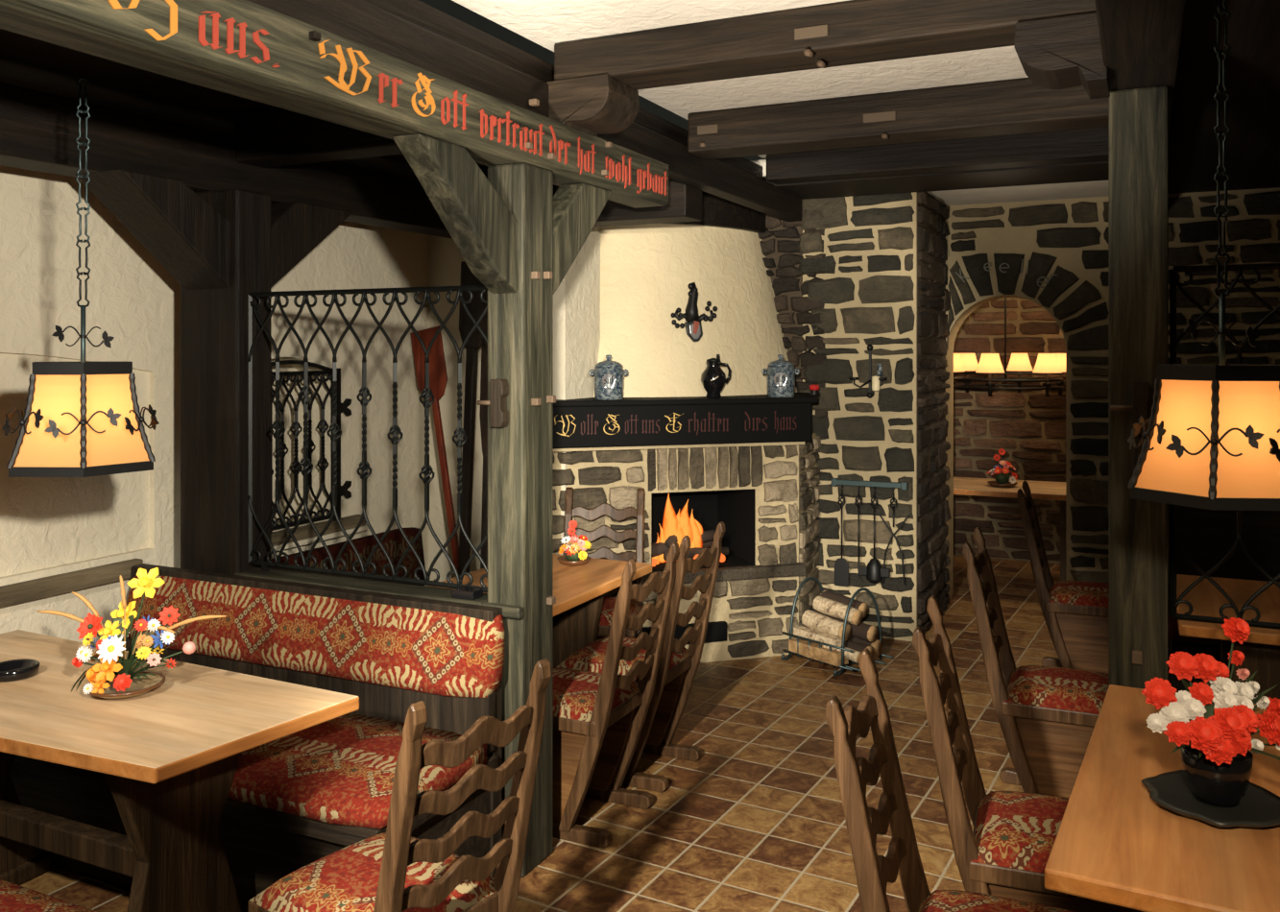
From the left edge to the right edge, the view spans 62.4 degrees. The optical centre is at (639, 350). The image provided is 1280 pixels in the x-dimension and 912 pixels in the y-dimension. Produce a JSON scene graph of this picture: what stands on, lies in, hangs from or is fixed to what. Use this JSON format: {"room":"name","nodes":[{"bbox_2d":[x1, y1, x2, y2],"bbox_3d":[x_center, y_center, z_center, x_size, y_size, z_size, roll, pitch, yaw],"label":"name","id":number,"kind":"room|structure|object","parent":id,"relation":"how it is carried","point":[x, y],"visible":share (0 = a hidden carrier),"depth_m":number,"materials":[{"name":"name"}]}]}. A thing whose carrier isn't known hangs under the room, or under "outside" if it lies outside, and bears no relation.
{"room":"restaurant dining room","nodes":[
{"label":"restaurant dining room","id":0,"kind":"room"},
{"bbox_2d":[1,77,159,477],"bbox_3d":[-1.597,-0.221,3.031,0.400,1.126,0.420,0,0,-28],"label":"pendant lamp","id":1,"kind":"object","parent":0,"point":[83,419],"visible":1,"depth_m":2.91,"materials":[{"name":"black metal"}]},
{"bbox_2d":[0,165,428,647],"bbox_3d":[-2.497,0.350,3.710,0.300,2.800,5.350,0,0,25],"label":"wall","id":2,"kind":"structure","parent":0,"point":[50,526],"depth_m":4.33,"materials":[{"name":"beige paint"}]},
{"bbox_2d":[0,558,143,607],"bbox_3d":[-2.761,0.880,2.755,0.045,0.070,3.400,0,0,25],"label":"trim","id":3,"kind":"structure","parent":2,"relation":"attached to","point":[20,592],"depth_m":3.97,"materials":[{"name":"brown wood"}]},
{"bbox_2d":[271,360,351,532],"bbox_3d":[-1.644,0.448,5.070,0.052,0.804,0.760,0,0,25],"label":"iron grille","id":4,"kind":"object","parent":2,"relation":"in","point":[341,407],"visible":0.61,"depth_m":5.14,"materials":[{"name":"black metal"}]},
{"bbox_2d":[271,514,368,552],"bbox_3d":[-1.709,0.895,5.051,0.170,0.080,1.050,0,0,25],"label":"trim","id":5,"kind":"structure","parent":2,"relation":"attached to","point":[304,535],"depth_m":5.16,"materials":[{"name":"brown wood"}]},
{"bbox_2d":[0,0,765,181],"bbox_3d":[-1.245,-1.000,4.082,1.840,0.100,7.100,0,0,25],"label":"ceiling","id":6,"kind":"structure","parent":0,"point":[29,62],"depth_m":3.77,"materials":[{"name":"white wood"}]},
{"bbox_2d":[235,108,402,168],"bbox_3d":[-1.011,-0.845,4.004,1.250,0.190,0.160,0,0,25],"label":"joist","id":7,"kind":"object","parent":6,"relation":"attached to","point":[280,136],"visible":0.49,"depth_m":4.08,"materials":[{"name":"brown wood"}]},
{"bbox_2d":[428,226,600,581],"bbox_3d":[-0.764,0.400,6.069,1.000,2.700,0.400,0,0,25],"label":"wall","id":8,"kind":"structure","parent":0,"point":[576,301],"depth_m":5.96,"materials":[{"name":"beige paint"}]},
{"bbox_2d":[20,555,1060,911],"bbox_3d":[0.998,1.780,3.955,6.800,0.060,11.200,0,0,25],"label":"floor","id":9,"kind":"structure","parent":0,"point":[757,823],"depth_m":4.11,"materials":[{"name":"brown tile"}]},
{"bbox_2d":[0,879,96,911],"bbox_3d":[-1.912,1.500,2.473,1.620,0.500,0.460,0,0,25],"label":"bench","id":10,"kind":"object","parent":9,"relation":"on","point":[13,898],"visible":1,"depth_m":2.41,"materials":[{"name":"red fabric"}]},
{"bbox_2d":[0,629,359,911],"bbox_3d":[-1.681,1.375,3.105,1.615,0.750,0.760,0,0,25],"label":"table","id":11,"kind":"object","parent":9,"relation":"on","point":[168,756],"visible":0.98,"depth_m":2.96,"materials":[{"name":"brown wood"}]},
{"bbox_2d":[0,658,40,681],"bbox_3d":[-1.923,0.983,3.242,0.144,0.034,0.144,0,0,25],"label":"ashtray","id":12,"kind":"object","parent":11,"relation":"on","point":[11,670],"visible":1,"depth_m":3.25,"materials":[{"name":"black ceramic"}]},
{"bbox_2d":[36,567,226,699],"bbox_3d":[-1.485,0.830,3.086,0.498,0.372,0.241,0,0,25],"label":"flower arrangement","id":13,"kind":"object","parent":11,"relation":"on","point":[115,678],"visible":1,"depth_m":3.08,"materials":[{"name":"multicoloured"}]},
{"bbox_2d":[75,169,353,575],"bbox_3d":[-1.619,0.564,4.216,0.310,2.372,1.212,0,0,25],"label":"timber post","id":14,"kind":"object","parent":9,"relation":"on","point":[222,247],"visible":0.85,"depth_m":4.08,"materials":[{"name":"brown wood"}]},
{"bbox_2d":[0,82,451,238],"bbox_3d":[-2.059,-0.735,3.490,0.200,0.230,5.330,0,0,25],"label":"timber beam","id":15,"kind":"structure","parent":14,"relation":"on","point":[39,131],"depth_m":3.96,"materials":[{"name":"brown wood"}]},
{"bbox_2d":[553,178,701,227],"bbox_3d":[-0.297,-0.780,5.492,1.260,0.260,0.220,0,0,25],"label":"timber beam","id":16,"kind":"structure","parent":15,"relation":"attached to","point":[685,202],"depth_m":5.23,"materials":[{"name":"brown wood"}]},
{"bbox_2d":[9,563,523,911],"bbox_3d":[-1.302,1.298,3.597,1.755,0.905,0.825,0,0,25],"label":"bench","id":17,"kind":"object","parent":9,"relation":"on","point":[297,800],"visible":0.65,"depth_m":3.49,"materials":[{"name":"red fabric"}]},
{"bbox_2d":[126,575,504,698],"bbox_3d":[-1.231,0.997,3.793,1.715,0.283,0.120,0,0,25],"label":"cushion","id":18,"kind":"object","parent":17,"relation":"on","point":[389,641],"depth_m":3.67,"materials":[{"name":"red fabric"}]},
{"bbox_2d":[227,712,486,828],"bbox_3d":[-1.363,1.278,3.493,1.735,0.085,0.585,0,0,25],"label":"seat cushion","id":19,"kind":"object","parent":17,"relation":"on","point":[338,772],"depth_m":3.13,"materials":[{"name":"red fabric"}]},
{"bbox_2d":[451,585,483,600],"bbox_3d":[-0.589,0.830,3.612,0.090,0.029,0.065,0,0,25],"label":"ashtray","id":20,"kind":"object","parent":17,"relation":"on","point":[461,592],"visible":1,"depth_m":3.59,"materials":[{"name":"black ceramic"}]},
{"bbox_2d":[271,527,425,585],"bbox_3d":[-1.289,1.337,4.967,0.560,0.825,1.260,0,0,25],"label":"bench","id":21,"kind":"object","parent":9,"relation":"on","point":[394,543],"visible":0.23,"depth_m":5.25,"materials":[{"name":"fabric"}]},
{"bbox_2d":[248,658,551,911],"bbox_3d":[-0.577,1.238,2.508,0.620,1.024,0.430,0,0,37],"label":"chair","id":22,"kind":"object","parent":9,"relation":"on","point":[394,870],"visible":1,"depth_m":2.41,"materials":[{"name":"brown wood"}]},
{"bbox_2d":[249,832,496,911],"bbox_3d":[-0.622,1.276,2.543,0.436,0.058,0.426,0,0,37],"label":"cushion","id":23,"kind":"object","parent":22,"relation":"on","point":[346,880],"depth_m":2.49,"materials":[{"name":"red fabric"}]},
{"bbox_2d":[410,325,458,571],"bbox_3d":[-1.056,0.804,5.720,0.494,1.878,0.052,0,0,36],"label":"peel","id":24,"kind":"object","parent":9,"relation":"on","point":[438,375],"visible":0.62,"depth_m":5.75,"materials":[{"name":"red wood"}]},
{"bbox_2d":[458,261,483,576],"bbox_3d":[-0.905,0.632,5.558,0.171,2.217,0.163,0,0,25],"label":"peel","id":25,"kind":"object","parent":9,"relation":"on","point":[474,306],"visible":0.6,"depth_m":5.57,"materials":[{"name":"brown wood"}]},
{"bbox_2d":[479,289,487,569],"bbox_3d":[-0.762,0.705,5.274,0.096,2.078,0.573,0,0,-3],"label":"peel","id":26,"kind":"object","parent":9,"relation":"on","point":[483,412],"visible":0.3,"depth_m":5.35,"materials":[{"name":"brown wood"}]},
{"bbox_2d":[392,133,611,877],"bbox_3d":[-0.402,0.564,3.598,0.170,2.373,1.222,0,0,25],"label":"timber post","id":27,"kind":"object","parent":9,"relation":"on","point":[520,240],"visible":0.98,"depth_m":3.53,"materials":[{"name":"brown wood"}]},
{"bbox_2d":[0,0,668,208],"bbox_3d":[-0.921,-0.732,2.524,0.181,0.218,4.565,0,0,25],"label":"beam","id":28,"kind":"structure","parent":27,"relation":"on","point":[246,49],"depth_m":2.64,"materials":[{"name":"brown wood"}]},
{"bbox_2d":[247,0,801,221],"bbox_3d":[-0.486,-0.876,3.527,0.100,0.148,6.750,0,0,25],"label":"timber beam","id":29,"kind":"structure","parent":28,"relation":"on","point":[359,21],"depth_m":3.42,"materials":[{"name":"brown wood"}]},
{"bbox_2d":[546,74,639,137],"bbox_3d":[-0.166,-0.860,3.817,0.250,0.190,0.250,0,0,25],"label":"corbel","id":30,"kind":"object","parent":28,"relation":"attached to","point":[601,104],"visible":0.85,"depth_m":3.73,"materials":[{"name":"brown wood"}]},
{"bbox_2d":[247,285,487,592],"bbox_3d":[-1.002,0.320,3.844,1.134,1.089,0.052,0,0,25],"label":"iron grille","id":31,"kind":"object","parent":27,"relation":"attached to","point":[364,392],"visible":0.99,"depth_m":3.84,"materials":[{"name":"black metal"}]},
{"bbox_2d":[476,379,508,427],"bbox_3d":[-0.492,0.175,3.520,0.113,0.160,0.045,0,0,25],"label":"cleat","id":32,"kind":"object","parent":27,"relation":"attached to","point":[499,388],"visible":1,"depth_m":3.49,"materials":[{"name":"brown wood"}]},
{"bbox_2d":[428,554,652,668],"bbox_3d":[-0.470,1.375,4.611,0.665,0.750,1.080,0,0,25],"label":"table","id":33,"kind":"object","parent":9,"relation":"on","point":[579,591],"visible":0.12,"depth_m":4.79,"materials":[{"name":"brown wood"}]},
{"bbox_2d":[557,519,591,566],"bbox_3d":[-0.310,0.896,4.935,0.171,0.208,0.158,0,0,25],"label":"flower arrangement","id":34,"kind":"object","parent":33,"relation":"on","point":[573,557],"visible":1,"depth_m":4.91,"materials":[{"name":"multicoloured plant"}]},
{"bbox_2d":[563,487,644,638],"bbox_3d":[-0.210,1.238,5.287,0.430,1.024,0.620,0,0,5],"label":"chair","id":35,"kind":"object","parent":9,"relation":"on","point":[604,509],"visible":0.38,"depth_m":5.53,"materials":[{"name":"brown wood"}]},
{"bbox_2d":[598,596,642,626],"bbox_3d":[-0.215,1.276,5.230,0.426,0.058,0.436,0,0,5],"label":"cushion","id":36,"kind":"object","parent":35,"relation":"on","point":[608,605],"depth_m":5.15,"materials":[{"name":"red fabric"}]},
{"bbox_2d":[553,541,679,848],"bbox_3d":[-0.215,1.238,3.963,0.620,1.024,0.430,0,0,25],"label":"chair","id":37,"kind":"object","parent":9,"relation":"on","point":[598,718],"visible":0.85,"depth_m":3.81,"materials":[{"name":"brown wood"}]},
{"bbox_2d":[553,668,640,723],"bbox_3d":[-0.266,1.276,3.987,0.436,0.058,0.426,0,0,25],"label":"cushion","id":38,"kind":"object","parent":37,"relation":"on","point":[574,691],"depth_m":3.87,"materials":[{"name":"red fabric"}]},
{"bbox_2d":[555,521,724,793],"bbox_3d":[-0.003,1.238,4.432,0.620,1.024,0.430,0,0,25],"label":"chair","id":39,"kind":"object","parent":9,"relation":"on","point":[678,665],"visible":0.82,"depth_m":4.36,"materials":[{"name":"brown wood"}]},
{"bbox_2d":[556,636,690,678],"bbox_3d":[-0.054,1.276,4.456,0.436,0.058,0.426,0,0,25],"label":"cushion","id":40,"kind":"object","parent":39,"relation":"on","point":[591,657],"depth_m":4.36,"materials":[{"name":"red fabric"}]},
{"bbox_2d":[553,191,821,662],"bbox_3d":[0.117,0.320,6.267,2.127,2.860,1.105,0,0,-17],"label":"fireplace","id":41,"kind":"object","parent":9,"relation":"on","point":[745,459],"visible":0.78,"depth_m":6.03,"materials":[{"name":"paint"}]},
{"bbox_2d":[588,354,628,400],"bbox_3d":[-0.166,0.143,5.709,0.159,0.243,0.159,0,0,45],"label":"jar","id":42,"kind":"object","parent":41,"relation":"on","point":[608,374],"visible":1,"depth_m":5.64,"materials":[{"name":"grey ceramic"}]},
{"bbox_2d":[652,493,728,566],"bbox_3d":[0.256,1.023,6.135,0.493,0.426,0.304,0,0,-14],"label":"fire","id":43,"kind":"object","parent":41,"relation":"in","point":[675,528],"visible":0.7,"depth_m":6.04,"materials":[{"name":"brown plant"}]},
{"bbox_2d":[670,282,717,341],"bbox_3d":[0.315,-0.221,6.105,0.280,0.345,0.083,0,0,-12],"label":"wall ornament","id":44,"kind":"object","parent":41,"relation":"attached to","point":[693,326],"visible":1,"depth_m":6.09,"materials":[{"name":"black metal"}]},
{"bbox_2d":[593,223,796,397],"bbox_3d":[0.090,-0.395,6.327,2.117,1.410,0.681,0,0,-16],"label":"hood","id":45,"kind":"object","parent":41,"relation":"attached to","point":[646,271],"depth_m":6.20,"materials":[{"name":"beige paint"}]},
{"bbox_2d":[700,354,731,398],"bbox_3d":[0.413,0.142,5.883,0.146,0.245,0.144,0,0,44],"label":"jug","id":46,"kind":"object","parent":41,"relation":"on","point":[713,379],"visible":1,"depth_m":5.85,"materials":[{"name":"black ceramic"}]},
{"bbox_2d":[761,354,799,397],"bbox_3d":[0.802,0.143,6.002,0.160,0.243,0.160,0,0,-38],"label":"jar","id":47,"kind":"object","parent":41,"relation":"on","point":[781,374],"visible":1,"depth_m":5.94,"materials":[{"name":"grey ceramic"}]},
{"bbox_2d":[808,384,820,395],"bbox_3d":[1.030,0.233,6.222,0.070,0.065,0.070,0,0,25],"label":"candle holder","id":48,"kind":"object","parent":41,"relation":"on","point":[813,389],"visible":1,"depth_m":6.20,"materials":[{"name":"red glass"}]},
{"bbox_2d":[781,577,893,676],"bbox_3d":[1.089,1.523,5.899,0.419,0.443,0.490,0,0,-41],"label":"basket","id":49,"kind":"object","parent":9,"relation":"on","point":[842,666],"visible":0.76,"depth_m":5.84,"materials":[{"name":"grey metal"}]},
{"bbox_2d":[788,637,848,666],"bbox_3d":[0.988,1.665,5.846,0.090,0.068,0.360,0,0,-38],"label":"log","id":50,"kind":"object","parent":49,"relation":"in","point":[833,658],"visible":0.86,"depth_m":5.80,"materials":[{"name":"beige wood"}]},
{"bbox_2d":[793,626,841,649],"bbox_3d":[0.992,1.593,5.868,0.064,0.053,0.311,0,0,-39],"label":"log","id":51,"kind":"object","parent":50,"relation":"on","point":[801,631],"visible":0.86,"depth_m":5.84,"materials":[{"name":"brown wood"}]},
{"bbox_2d":[801,609,851,641],"bbox_3d":[1.044,1.533,5.894,0.101,0.110,0.309,0,0,-34],"label":"log","id":52,"kind":"object","parent":51,"relation":"on","point":[811,619],"visible":0.92,"depth_m":5.86,"materials":[{"name":"brown wood"}]},
{"bbox_2d":[812,596,863,625],"bbox_3d":[1.101,1.446,5.876,0.092,0.106,0.307,0,0,-36],"label":"log","id":53,"kind":"object","parent":52,"relation":"on","point":[826,606],"visible":0.95,"depth_m":5.84,"materials":[{"name":"brown wood"}]},
{"bbox_2d":[821,645,861,663],"bbox_3d":[1.103,1.640,5.747,0.065,0.079,0.228,0,0,-44],"label":"log","id":54,"kind":"object","parent":49,"relation":"in","point":[855,656],"visible":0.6,"depth_m":5.68,"materials":[{"name":"brown wood"}]},
{"bbox_2d":[844,639,874,659],"bbox_3d":[1.130,1.649,5.848,0.107,0.105,0.343,0,0,-40],"label":"log","id":55,"kind":"object","parent":49,"relation":"in","point":[859,647],"visible":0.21,"depth_m":5.75,"materials":[{"name":"brown wood"}]},
{"bbox_2d":[847,635,882,659],"bbox_3d":[1.186,1.649,5.975,0.116,0.118,0.381,0,0,-41],"label":"log","id":56,"kind":"object","parent":49,"relation":"in","point":[877,645],"visible":0.23,"depth_m":5.84,"materials":[{"name":"brown wood"}]},
{"bbox_2d":[828,615,877,642],"bbox_3d":[1.184,1.546,5.895,0.094,0.103,0.304,0,0,-37],"label":"log","id":57,"kind":"object","parent":56,"relation":"on","point":[862,631],"visible":0.54,"depth_m":5.79,"materials":[{"name":"brown wood"}]},
{"bbox_2d":[820,590,868,618],"bbox_3d":[1.151,1.431,5.957,0.094,0.109,0.288,0,0,-39],"label":"log","id":58,"kind":"object","parent":57,"relation":"on","point":[861,606],"visible":0.55,"depth_m":5.91,"materials":[{"name":"brown wood"}]},
{"bbox_2d":[798,192,951,641],"bbox_3d":[1.561,0.375,6.943,0.809,2.750,1.104,0,0,25],"label":"wall pier","id":59,"kind":"object","parent":9,"relation":"on","point":[884,268],"visible":0.89,"depth_m":6.47,"materials":[{"name":"stone"}]},
{"bbox_2d":[849,344,887,398],"bbox_3d":[1.385,0.126,6.383,0.230,0.328,0.103,0,0,25],"label":"wall sconce","id":60,"kind":"object","parent":59,"relation":"attached to","point":[874,381],"visible":1,"depth_m":6.38,"materials":[{"name":"black metal"}]},
{"bbox_2d":[871,375,879,390],"bbox_3d":[1.418,0.197,6.336,0.048,0.090,0.047,0,0,25],"label":"candle","id":61,"kind":"object","parent":60,"relation":"on","point":[875,379],"depth_m":6.32,"materials":[{"name":"beige wax"}]},
{"bbox_2d":[876,362,882,376],"bbox_3d":[1.441,0.115,6.336,0.032,0.075,0.032,0,0,25],"label":"bulb","id":62,"kind":"object","parent":60,"relation":"on","point":[879,366],"depth_m":6.32,"materials":[{"name":"clear glass"}]},
{"bbox_2d":[831,478,908,493],"bbox_3d":[1.388,0.821,6.395,0.460,0.073,0.058,0,0,25],"label":"tool rack","id":63,"kind":"object","parent":59,"relation":"attached to","point":[904,486],"visible":1,"depth_m":6.39,"materials":[{"name":"grey metal"}]},
{"bbox_2d":[834,490,848,586],"bbox_3d":[1.233,1.145,6.441,0.090,0.580,0.049,0,0,25],"label":"shovel","id":64,"kind":"object","parent":63,"relation":"hanging from","point":[841,567],"visible":1,"depth_m":6.43,"materials":[{"name":"black metal"}]},
{"bbox_2d":[854,491,862,580],"bbox_3d":[1.327,1.125,6.396,0.049,0.541,0.049,0,0,25],"label":"poker","id":65,"kind":"object","parent":63,"relation":"hanging from","point":[858,504],"visible":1,"depth_m":6.39,"materials":[{"name":"black metal"}]},
{"bbox_2d":[858,492,890,582],"bbox_3d":[1.413,1.125,6.355,0.180,0.540,0.097,0,0,25],"label":"brush","id":66,"kind":"object","parent":63,"relation":"hanging from","point":[874,572],"visible":1,"depth_m":6.33,"materials":[{"name":"black metal"}]},
{"bbox_2d":[877,493,909,584],"bbox_3d":[1.517,1.125,6.306,0.187,0.540,0.049,0,0,25],"label":"tongs","id":67,"kind":"object","parent":63,"relation":"hanging from","point":[893,508],"visible":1,"depth_m":6.30,"materials":[{"name":"black metal"}]},
{"bbox_2d":[825,648,1075,911],"bbox_3d":[0.752,1.238,2.279,0.620,1.024,0.430,0,0,22],"label":"chair","id":68,"kind":"object","parent":9,"relation":"on","point":[873,871],"visible":1,"depth_m":2.41,"materials":[{"name":"brown wood"}]},
{"bbox_2d":[918,890,1075,911],"bbox_3d":[0.804,1.276,2.258,0.436,0.058,0.426,0,0,22],"label":"cushion","id":69,"kind":"object","parent":68,"relation":"on","point":[938,901],"depth_m":2.40,"materials":[{"name":"red fabric"}]},
{"bbox_2d":[953,477,1065,580],"bbox_3d":[2.641,1.375,7.869,1.500,0.750,0.760,0,0,25],"label":"table","id":70,"kind":"object","parent":9,"relation":"on","point":[965,486],"visible":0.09,"depth_m":7.56,"materials":[{"name":"brown wood"}]},
{"bbox_2d":[985,448,1017,487],"bbox_3d":[2.666,0.859,7.758,0.216,0.283,0.216,0,0,10],"label":"flower arrangement","id":71,"kind":"object","parent":70,"relation":"on","point":[1003,479],"visible":1,"depth_m":7.72,"materials":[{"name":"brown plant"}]},
{"bbox_2d":[912,595,1145,911],"bbox_3d":[1.074,1.238,2.839,0.620,1.024,0.430,0,0,21],"label":"chair","id":72,"kind":"object","parent":9,"relation":"on","point":[1006,853],"visible":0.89,"depth_m":2.73,"materials":[{"name":"brown wood"}]},
{"bbox_2d":[971,791,1069,873],"bbox_3d":[1.127,1.276,2.819,0.436,0.058,0.426,0,0,21],"label":"cushion","id":73,"kind":"object","parent":72,"relation":"on","point":[1013,832],"depth_m":2.77,"materials":[{"name":"red fabric"}]},
{"bbox_2d":[962,527,1108,797],"bbox_3d":[1.584,1.238,4.050,0.620,1.024,0.430,0,0,24],"label":"chair","id":74,"kind":"object","parent":9,"relation":"on","point":[1048,716],"visible":0.76,"depth_m":3.92,"materials":[{"name":"brown wood"}]},
{"bbox_2d":[1004,665,1108,714],"bbox_3d":[1.636,1.276,4.027,0.436,0.058,0.426,0,0,24],"label":"cushion","id":75,"kind":"object","parent":74,"relation":"on","point":[1036,688],"depth_m":3.92,"materials":[{"name":"red fabric"}]},
{"bbox_2d":[1016,480,1108,674],"bbox_3d":[2.346,1.238,5.604,0.620,1.024,0.430,0,0,24],"label":"chair","id":76,"kind":"object","parent":9,"relation":"on","point":[1074,613],"visible":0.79,"depth_m":5.46,"materials":[{"name":"brown wood"}]},
{"bbox_2d":[1047,580,1108,607],"bbox_3d":[2.398,1.276,5.581,0.436,0.058,0.426,0,0,24],"label":"cushion","id":77,"kind":"object","parent":76,"relation":"on","point":[1061,593],"depth_m":5.47,"materials":[{"name":"red fabric"}]},
{"bbox_2d":[1108,85,1168,689],"bbox_3d":[1.554,0.475,3.292,0.165,2.550,0.220,0,0,25],"label":"timber post","id":78,"kind":"object","parent":9,"relation":"on","point":[1138,118],"visible":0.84,"depth_m":3.21,"materials":[{"name":"brown wood"}]},
{"bbox_2d":[1110,382,1151,435],"bbox_3d":[1.486,0.175,3.198,0.113,0.160,0.045,0,0,25],"label":"cleat","id":79,"kind":"object","parent":78,"relation":"attached to","point":[1142,391],"visible":0.72,"depth_m":3.17,"materials":[{"name":"brown wood"}]},
{"bbox_2d":[1169,504,1279,629],"bbox_3d":[1.768,0.648,3.201,0.289,0.351,0.049,0,0,25],"label":"iron grille","id":80,"kind":"object","parent":78,"relation":"attached to","point":[1174,602],"depth_m":3.21,"materials":[{"name":"black metal"}]},
{"bbox_2d":[1044,684,1279,911],"bbox_3d":[1.406,1.375,2.431,0.792,0.750,1.337,0,0,25],"label":"table","id":81,"kind":"object","parent":9,"relation":"on","point":[1113,844],"visible":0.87,"depth_m":2.15,"materials":[{"name":"brown wood"}]},
{"bbox_2d":[1141,617,1279,827],"bbox_3d":[1.263,0.794,2.307,0.306,0.411,0.294,0,0,28],"label":"flower arrangement","id":82,"kind":"object","parent":81,"relation":"on","point":[1212,723],"visible":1,"depth_m":2.27,"materials":[{"name":"red plant"}]},
{"bbox_2d":[1168,504,1279,692],"bbox_3d":[3.141,1.240,4.734,1.400,1.020,0.450,0,0,25],"label":"settle","id":83,"kind":"object","parent":9,"relation":"on","point":[1206,537],"visible":0.2,"depth_m":5.02,"materials":[{"name":"brown wood"}]},
{"bbox_2d":[1176,574,1279,703],"bbox_3d":[2.552,1.375,4.112,0.830,0.750,0.980,0,0,25],"label":"table","id":84,"kind":"object","parent":9,"relation":"on","point":[1261,650],"visible":0.33,"depth_m":3.99,"materials":[{"name":"brown wood"}]},
{"bbox_2d":[452,0,1028,157],"bbox_3d":[0.275,-1.150,2.832,1.980,0.100,6.150,0,0,25],"label":"ceiling","id":85,"kind":"structure","parent":0,"point":[545,23],"depth_m":4.01,"materials":[{"name":"white paint"}]},
{"bbox_2d":[554,0,1096,90],"bbox_3d":[0.584,-0.999,3.459,1.880,0.198,0.252,0,0,25],"label":"ceiling beam","id":86,"kind":"structure","parent":85,"relation":"attached to","point":[855,32],"depth_m":3.41,"materials":[{"name":"brown wood"}]},
{"bbox_2d":[687,77,1108,159],"bbox_3d":[1.109,-0.997,4.561,1.880,0.202,0.252,0,0,25],"label":"ceiling beam","id":87,"kind":"structure","parent":85,"relation":"attached to","point":[1015,106],"depth_m":4.49,"materials":[{"name":"brown wood"}]},
{"bbox_2d":[766,125,1108,184],"bbox_3d":[1.589,-1.024,5.568,1.880,0.148,0.180,0,0,25],"label":"ceiling beam","id":88,"kind":"structure","parent":85,"relation":"attached to","point":[1085,144],"depth_m":5.49,"materials":[{"name":"brown wood"}]},
{"bbox_2d":[757,199,828,416],"bbox_3d":[0.312,0.325,7.124,2.035,2.850,0.348,0,0,25],"label":"wall","id":89,"kind":"structure","parent":0,"point":[779,244],"depth_m":6.66,"materials":[{"name":"stone"}]},
{"bbox_2d":[953,297,1065,563],"bbox_3d":[3.783,0.375,8.524,5.500,2.750,0.156,0,0,25],"label":"wall","id":90,"kind":"structure","parent":0,"point":[1029,425],"depth_m":8.82,"materials":[{"name":"brown stone"}]},
{"bbox_2d":[750,0,1279,205],"bbox_3d":[1.437,-1.050,4.411,6.400,0.120,10.000,0,0,25],"label":"ceiling","id":91,"kind":"structure","parent":0,"point":[1252,63],"depth_m":4.44,"materials":[{"name":"white paint"}]},
{"bbox_2d":[765,158,1108,199],"bbox_3d":[1.725,-1.025,5.924,1.940,0.170,0.580,0,0,25],"label":"timber beam","id":92,"kind":"structure","parent":91,"relation":"attached to","point":[1098,170],"depth_m":5.89,"materials":[{"name":"brown wood"}]},
{"bbox_2d":[953,297,1065,396],"bbox_3d":[2.881,-0.322,8.319,0.992,1.337,1.037,0,0,25],"label":"chandelier","id":93,"kind":"object","parent":91,"relation":"hanging from","point":[1047,364],"visible":0.91,"depth_m":8.15,"materials":[{"name":"black metal"}]},
{"bbox_2d":[963,370,971,392],"bbox_3d":[2.698,0.257,8.697,0.070,0.180,0.070,0,0,25],"label":"candle holder","id":94,"kind":"object","parent":93,"relation":"on","point":[966,384],"depth_m":8.68,"materials":[{"name":"black metal"}]},
{"bbox_2d":[985,372,994,396],"bbox_3d":[2.646,0.257,7.972,0.070,0.180,0.070,0,0,25],"label":"candle holder","id":95,"kind":"object","parent":93,"relation":"on","point":[989,382],"depth_m":7.96,"materials":[{"name":"black metal"}]},
{"bbox_2d":[1015,370,1023,392],"bbox_3d":[3.117,0.257,8.667,0.070,0.180,0.070,0,0,25],"label":"candle holder","id":96,"kind":"object","parent":93,"relation":"on","point":[1020,385],"depth_m":8.66,"materials":[{"name":"black metal"}]},
{"bbox_2d":[1041,372,1052,396],"bbox_3d":[3.065,0.257,7.941,0.070,0.180,0.070,0,0,25],"label":"candle holder","id":97,"kind":"object","parent":93,"relation":"on","point":[1047,381],"depth_m":7.93,"materials":[{"name":"black metal"}]},
{"bbox_2d":[1055,374,1064,394],"bbox_3d":[3.300,0.257,8.289,0.070,0.180,0.070,0,0,25],"label":"candle holder","id":98,"kind":"object","parent":93,"relation":"on","point":[1060,383],"depth_m":8.28,"materials":[{"name":"black metal"}]},
{"bbox_2d":[1094,0,1185,136],"bbox_3d":[1.501,-0.895,3.162,0.190,0.190,7.800,0,0,25],"label":"timber beam","id":99,"kind":"structure","parent":91,"relation":"attached to","point":[1141,39],"depth_m":2.73,"materials":[{"name":"brown wood"}]},
{"bbox_2d":[1014,12,1110,98],"bbox_3d":[1.257,-0.860,3.139,0.250,0.190,0.250,0,0,25],"label":"corbel","id":100,"kind":"object","parent":99,"relation":"attached to","point":[1058,53],"visible":0.89,"depth_m":3.04,"materials":[{"name":"brown wood"}]},
{"bbox_2d":[1127,0,1279,510],"bbox_3d":[1.340,-0.267,2.430,0.393,1.219,0.420,0,0,34],"label":"pendant lamp","id":101,"kind":"object","parent":91,"relation":"hanging from","point":[1212,437],"visible":1,"depth_m":2.32,"materials":[{"name":"black metal"}]},
{"bbox_2d":[945,187,1279,599],"bbox_3d":[3.824,0.375,6.601,3.773,2.750,0.372,0,0,25],"label":"wall","id":102,"kind":"structure","parent":0,"point":[1052,254],"depth_m":6.86,"materials":[{"name":"stone"}]},
{"bbox_2d":[1169,263,1279,363],"bbox_3d":[1.768,-0.109,3.201,0.289,0.297,0.049,0,0,25],"label":"iron grille","id":103,"kind":"object","parent":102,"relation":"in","point":[1173,281],"depth_m":3.22,"materials":[{"name":"black metal"}]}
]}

